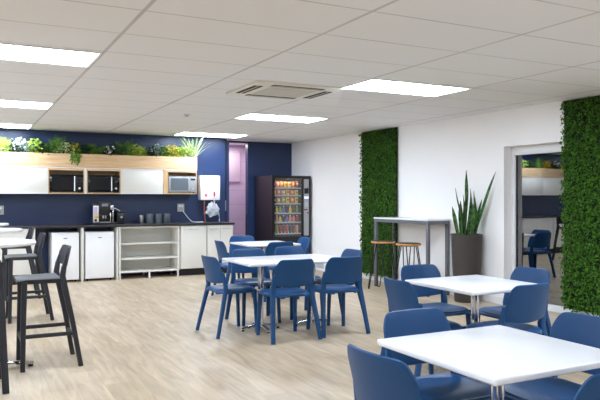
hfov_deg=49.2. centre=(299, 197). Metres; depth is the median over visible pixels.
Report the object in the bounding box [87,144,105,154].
fern
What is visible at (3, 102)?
recessed light
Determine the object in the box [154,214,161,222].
canister
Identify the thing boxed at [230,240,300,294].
dining table
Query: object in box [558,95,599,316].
wall
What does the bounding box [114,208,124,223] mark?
container
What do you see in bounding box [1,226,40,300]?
bar stool
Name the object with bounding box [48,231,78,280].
fridge
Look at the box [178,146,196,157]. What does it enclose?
leafy plant
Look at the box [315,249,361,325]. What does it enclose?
chair
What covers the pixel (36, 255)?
bar stool
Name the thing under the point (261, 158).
wall
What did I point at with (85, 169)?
divider panel
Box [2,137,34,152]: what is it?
flowering plant
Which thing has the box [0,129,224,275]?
wall
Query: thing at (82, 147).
leafy plant
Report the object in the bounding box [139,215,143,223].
canister
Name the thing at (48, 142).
leafy plant
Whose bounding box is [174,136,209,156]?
spider plant
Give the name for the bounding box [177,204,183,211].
wall socket
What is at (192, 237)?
base cabinet
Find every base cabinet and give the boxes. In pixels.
[0,229,34,284]
[180,225,205,275]
[206,225,232,272]
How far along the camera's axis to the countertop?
10.79 m
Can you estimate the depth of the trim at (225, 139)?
12.19 m
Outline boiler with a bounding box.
[198,176,219,221]
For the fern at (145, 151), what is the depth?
11.16 m
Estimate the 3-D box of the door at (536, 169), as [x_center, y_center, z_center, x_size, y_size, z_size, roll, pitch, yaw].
[2.931,0.348,7.831,0.075,1.977,0.998,0,0,-29]
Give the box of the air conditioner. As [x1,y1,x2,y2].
[226,80,344,100]
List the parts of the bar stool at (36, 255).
leg, leg, seat, leg, backrest, leg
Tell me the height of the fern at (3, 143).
0.300 m
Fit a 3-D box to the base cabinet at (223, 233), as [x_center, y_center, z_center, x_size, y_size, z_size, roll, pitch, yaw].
[-1.511,0.905,11.743,0.476,0.864,0.527,0,0,-27]
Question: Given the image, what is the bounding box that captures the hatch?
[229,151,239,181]
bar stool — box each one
[0,260,9,393]
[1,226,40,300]
[4,232,53,323]
[13,244,82,372]
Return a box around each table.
[0,228,22,318]
[0,239,35,365]
[222,254,335,332]
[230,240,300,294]
[374,217,449,296]
[377,325,599,399]
[405,275,536,322]
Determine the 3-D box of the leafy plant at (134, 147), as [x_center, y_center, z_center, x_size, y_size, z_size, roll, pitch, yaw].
[-2.797,-0.796,11.084,0.412,0.263,0.349,0,0,-12]
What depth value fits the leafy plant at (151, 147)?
11.22 m
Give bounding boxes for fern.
[0,136,15,151]
[48,135,65,152]
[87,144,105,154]
[109,142,132,154]
[115,139,133,154]
[136,146,149,155]
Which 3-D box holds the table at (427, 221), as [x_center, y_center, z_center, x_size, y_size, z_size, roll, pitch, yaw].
[1.596,0.815,9.504,0.393,1.045,1.270,0,0,-29]
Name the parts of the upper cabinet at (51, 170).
edge trim, panel, panel, panel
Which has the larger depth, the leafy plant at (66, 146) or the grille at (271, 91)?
the leafy plant at (66, 146)
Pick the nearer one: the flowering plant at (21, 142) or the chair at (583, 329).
the chair at (583, 329)
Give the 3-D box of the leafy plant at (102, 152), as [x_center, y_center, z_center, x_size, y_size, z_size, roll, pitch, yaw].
[-3.258,-0.774,10.882,0.327,0.220,0.370,0,0,35]
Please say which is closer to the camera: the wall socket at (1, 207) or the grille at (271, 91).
the grille at (271, 91)
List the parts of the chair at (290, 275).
leg, leg, seat, seat frame, backrest, leg, leg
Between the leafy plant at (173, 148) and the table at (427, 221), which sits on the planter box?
the leafy plant at (173, 148)
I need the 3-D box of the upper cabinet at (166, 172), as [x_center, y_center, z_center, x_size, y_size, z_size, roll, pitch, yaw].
[-2.157,-0.281,11.511,0.598,0.425,0.352,0,0,-27]
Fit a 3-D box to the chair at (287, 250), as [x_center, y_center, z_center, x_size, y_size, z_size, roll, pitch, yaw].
[-0.026,0.955,7.478,0.530,0.773,0.500,0,0,-30]
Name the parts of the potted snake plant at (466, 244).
pot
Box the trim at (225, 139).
[225,139,226,221]
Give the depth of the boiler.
11.80 m
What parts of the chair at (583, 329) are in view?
seat frame, seat, backrest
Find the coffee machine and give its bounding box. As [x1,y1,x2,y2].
[90,202,116,224]
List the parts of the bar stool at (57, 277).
leg, leg, seat, leg, backrest, leg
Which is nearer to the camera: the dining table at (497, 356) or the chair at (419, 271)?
the dining table at (497, 356)
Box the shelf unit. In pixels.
[118,226,179,278]
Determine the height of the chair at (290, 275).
0.773 m
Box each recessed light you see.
[0,42,102,66]
[0,99,54,108]
[0,123,32,128]
[173,131,247,137]
[233,113,329,122]
[341,78,471,96]
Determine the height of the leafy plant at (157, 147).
0.288 m
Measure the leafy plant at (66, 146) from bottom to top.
0.251 m
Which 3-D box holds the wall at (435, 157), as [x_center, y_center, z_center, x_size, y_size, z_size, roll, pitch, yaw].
[3.417,0.118,6.821,0.200,2.437,15.400,0,0,-29]
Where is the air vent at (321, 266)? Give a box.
[315,263,325,270]
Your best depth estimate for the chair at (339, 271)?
6.38 m
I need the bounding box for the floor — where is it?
[0,270,591,399]
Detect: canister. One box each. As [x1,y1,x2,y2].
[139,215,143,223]
[146,214,152,223]
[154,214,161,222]
[163,214,169,222]
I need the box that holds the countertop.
[0,222,234,228]
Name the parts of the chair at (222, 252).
backrest, seat, leg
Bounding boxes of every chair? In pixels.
[195,255,256,338]
[211,240,254,295]
[225,248,280,325]
[226,236,257,278]
[252,241,299,301]
[256,259,321,344]
[272,237,310,287]
[274,246,320,319]
[306,256,369,337]
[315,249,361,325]
[347,344,420,399]
[380,277,465,376]
[383,308,505,399]
[401,264,470,366]
[464,282,557,399]
[479,266,550,336]
[505,312,599,399]
[574,374,599,399]
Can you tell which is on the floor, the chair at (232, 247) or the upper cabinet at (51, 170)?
the chair at (232, 247)
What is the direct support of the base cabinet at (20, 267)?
on the floor
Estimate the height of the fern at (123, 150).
0.302 m
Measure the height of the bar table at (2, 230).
1.000 m
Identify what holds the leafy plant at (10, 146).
on the planter box
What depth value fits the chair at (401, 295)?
4.56 m
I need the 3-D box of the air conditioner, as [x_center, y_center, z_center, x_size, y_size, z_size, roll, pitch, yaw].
[-0.163,-1.083,6.664,0.950,0.032,0.820,0,0,-27]
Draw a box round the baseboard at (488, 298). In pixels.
[362,273,598,316]
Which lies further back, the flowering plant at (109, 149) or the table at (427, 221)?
the flowering plant at (109, 149)
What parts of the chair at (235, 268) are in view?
leg, leg, backrest, seat, seat frame, leg, leg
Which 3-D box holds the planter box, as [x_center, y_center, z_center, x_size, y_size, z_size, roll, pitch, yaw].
[-4.266,-0.605,10.425,5.355,0.217,0.352,0,0,-27]
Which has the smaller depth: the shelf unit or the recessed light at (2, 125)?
the recessed light at (2, 125)
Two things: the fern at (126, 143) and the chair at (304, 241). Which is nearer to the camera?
the chair at (304, 241)
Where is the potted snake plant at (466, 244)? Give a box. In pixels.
[451,171,495,302]
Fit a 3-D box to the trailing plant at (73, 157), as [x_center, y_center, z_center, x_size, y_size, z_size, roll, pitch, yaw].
[-3.677,-0.714,10.636,0.430,0.396,0.340,0,0,-27]
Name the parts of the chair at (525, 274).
seat frame, seat, leg, backrest, leg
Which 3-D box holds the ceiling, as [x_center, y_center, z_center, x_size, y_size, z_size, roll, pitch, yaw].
[-1.266,-1.150,4.972,10.700,0.100,16.400,0,0,-27]
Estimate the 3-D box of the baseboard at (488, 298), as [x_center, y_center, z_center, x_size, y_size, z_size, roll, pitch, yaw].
[3.375,1.292,6.673,0.020,0.090,14.780,0,0,-29]
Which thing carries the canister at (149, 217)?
on the countertop
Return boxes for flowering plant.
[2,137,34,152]
[100,145,124,154]
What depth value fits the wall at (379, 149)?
10.46 m
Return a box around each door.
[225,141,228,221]
[512,143,570,312]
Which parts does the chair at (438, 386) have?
leg, backrest, seat, seat frame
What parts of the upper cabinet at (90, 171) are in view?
panel, panel, edge trim, panel, panel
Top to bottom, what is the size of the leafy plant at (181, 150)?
0.234 m
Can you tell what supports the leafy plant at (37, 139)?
on the planter box
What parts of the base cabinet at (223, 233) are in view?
door, door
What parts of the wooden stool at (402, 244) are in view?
hairpin leg, hairpin leg, seat, hairpin leg, hairpin leg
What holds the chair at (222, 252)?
on the floor
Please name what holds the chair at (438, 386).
on the floor
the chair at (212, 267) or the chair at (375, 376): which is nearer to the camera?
the chair at (375, 376)
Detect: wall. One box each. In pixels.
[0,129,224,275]
[229,141,291,239]
[229,145,244,235]
[292,95,598,312]
[358,127,397,278]
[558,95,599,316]
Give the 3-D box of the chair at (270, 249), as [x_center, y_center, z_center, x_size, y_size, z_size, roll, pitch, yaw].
[-0.351,0.955,8.726,0.530,0.773,0.500,0,0,-29]
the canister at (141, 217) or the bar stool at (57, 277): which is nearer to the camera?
the bar stool at (57, 277)
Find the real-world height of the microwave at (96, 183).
0.290 m
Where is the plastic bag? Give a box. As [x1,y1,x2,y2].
[205,201,219,217]
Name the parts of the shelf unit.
panel, panel, shelf, shelf, shelf, shelf, panel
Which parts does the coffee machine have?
chrome rail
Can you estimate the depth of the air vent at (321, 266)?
12.01 m
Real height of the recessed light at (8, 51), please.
0.011 m
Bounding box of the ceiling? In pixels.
[0,0,599,145]
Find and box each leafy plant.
[0,143,25,151]
[24,138,44,152]
[28,142,54,154]
[44,142,58,153]
[55,142,74,153]
[77,144,96,154]
[97,145,112,155]
[126,144,145,155]
[142,145,168,156]
[146,143,166,155]
[155,146,175,156]
[164,147,188,156]
[165,145,181,157]
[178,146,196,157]
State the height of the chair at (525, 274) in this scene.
0.773 m
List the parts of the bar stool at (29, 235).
leg, leg, seat, leg, backrest, leg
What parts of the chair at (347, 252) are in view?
leg, seat, leg, backrest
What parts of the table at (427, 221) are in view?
leg, leg, apron frame, leg, leg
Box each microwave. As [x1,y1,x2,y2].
[49,174,82,192]
[88,175,119,192]
[168,176,195,192]
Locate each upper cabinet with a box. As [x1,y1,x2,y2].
[0,166,47,193]
[48,167,83,193]
[87,168,120,193]
[121,168,162,193]
[163,169,196,193]
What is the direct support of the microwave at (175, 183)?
on the upper cabinet at (166, 172)
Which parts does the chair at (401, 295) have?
leg, backrest, leg, leg, seat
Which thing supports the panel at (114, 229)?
on the floor
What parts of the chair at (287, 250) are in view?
backrest, leg, leg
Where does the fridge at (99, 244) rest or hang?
on the floor
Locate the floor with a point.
(138, 337)
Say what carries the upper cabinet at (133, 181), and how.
attached to the wall at (19, 209)
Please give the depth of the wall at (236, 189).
13.68 m
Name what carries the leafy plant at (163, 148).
on the planter box
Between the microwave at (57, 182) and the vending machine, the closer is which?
the microwave at (57, 182)
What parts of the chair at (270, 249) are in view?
backrest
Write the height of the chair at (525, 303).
0.773 m
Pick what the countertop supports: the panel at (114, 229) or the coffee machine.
the coffee machine
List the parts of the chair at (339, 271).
leg, leg, seat frame, seat, leg, backrest, leg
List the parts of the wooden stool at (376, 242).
hairpin leg, hairpin leg, seat, hairpin leg, hairpin leg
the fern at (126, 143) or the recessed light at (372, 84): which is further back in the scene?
the fern at (126, 143)
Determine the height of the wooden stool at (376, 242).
0.711 m
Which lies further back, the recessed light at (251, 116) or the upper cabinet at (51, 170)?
the upper cabinet at (51, 170)
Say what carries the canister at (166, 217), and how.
on the countertop
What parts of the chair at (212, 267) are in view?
leg, backrest, leg, seat, seat frame, leg, leg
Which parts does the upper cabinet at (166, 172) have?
panel, panel, panel, panel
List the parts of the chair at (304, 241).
backrest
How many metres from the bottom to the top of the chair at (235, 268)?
0.773 m
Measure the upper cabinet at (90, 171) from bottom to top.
0.425 m
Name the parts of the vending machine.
price rail, price rail, price rail, control panel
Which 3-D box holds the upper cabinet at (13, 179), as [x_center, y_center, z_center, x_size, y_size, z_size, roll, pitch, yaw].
[-4.757,-0.281,10.173,1.546,0.425,0.352,0,0,-27]
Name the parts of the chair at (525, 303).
leg, seat, backrest, leg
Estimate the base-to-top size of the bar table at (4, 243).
1.000 m
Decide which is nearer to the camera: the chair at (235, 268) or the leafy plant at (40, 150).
the chair at (235, 268)
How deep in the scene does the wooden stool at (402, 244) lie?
9.07 m
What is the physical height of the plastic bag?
0.295 m
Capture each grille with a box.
[252,87,315,97]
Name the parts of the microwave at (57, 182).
control panel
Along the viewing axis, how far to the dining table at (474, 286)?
4.84 m
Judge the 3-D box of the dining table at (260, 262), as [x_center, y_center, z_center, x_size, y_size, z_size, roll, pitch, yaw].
[-0.137,0.982,6.790,1.150,0.710,0.760,0,0,-27]
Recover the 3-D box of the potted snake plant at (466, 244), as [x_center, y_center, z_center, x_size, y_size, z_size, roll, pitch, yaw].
[2.194,0.487,8.401,0.404,1.700,0.561,0,0,-27]
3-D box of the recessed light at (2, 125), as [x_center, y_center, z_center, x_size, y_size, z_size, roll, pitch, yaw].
[-4.647,-1.093,9.783,1.180,0.011,0.590,0,0,-27]
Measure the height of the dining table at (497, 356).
0.710 m
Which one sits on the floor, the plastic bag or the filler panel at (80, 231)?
the filler panel at (80, 231)
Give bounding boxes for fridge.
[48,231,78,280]
[84,230,113,280]
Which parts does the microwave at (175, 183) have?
control panel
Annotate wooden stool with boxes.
[368,240,396,288]
[394,242,420,278]
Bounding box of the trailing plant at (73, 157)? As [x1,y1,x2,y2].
[65,142,84,165]
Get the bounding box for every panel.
[77,228,83,281]
[84,168,86,193]
[111,227,117,279]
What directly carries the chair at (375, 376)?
on the floor
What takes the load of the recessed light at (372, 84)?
in the ceiling
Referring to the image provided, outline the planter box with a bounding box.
[0,152,196,169]
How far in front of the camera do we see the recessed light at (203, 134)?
11.24 m
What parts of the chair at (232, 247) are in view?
leg, backrest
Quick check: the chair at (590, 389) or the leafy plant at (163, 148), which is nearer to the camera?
the chair at (590, 389)
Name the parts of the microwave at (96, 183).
control panel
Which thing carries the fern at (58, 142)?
on the planter box
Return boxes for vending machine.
[255,175,310,253]
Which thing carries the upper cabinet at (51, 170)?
attached to the wall at (19, 209)
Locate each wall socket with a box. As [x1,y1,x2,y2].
[0,206,3,214]
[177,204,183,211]
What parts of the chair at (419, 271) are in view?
backrest, leg, seat, seat frame, leg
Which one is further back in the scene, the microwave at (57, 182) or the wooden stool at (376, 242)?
the microwave at (57, 182)
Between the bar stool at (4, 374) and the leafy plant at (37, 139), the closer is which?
the bar stool at (4, 374)

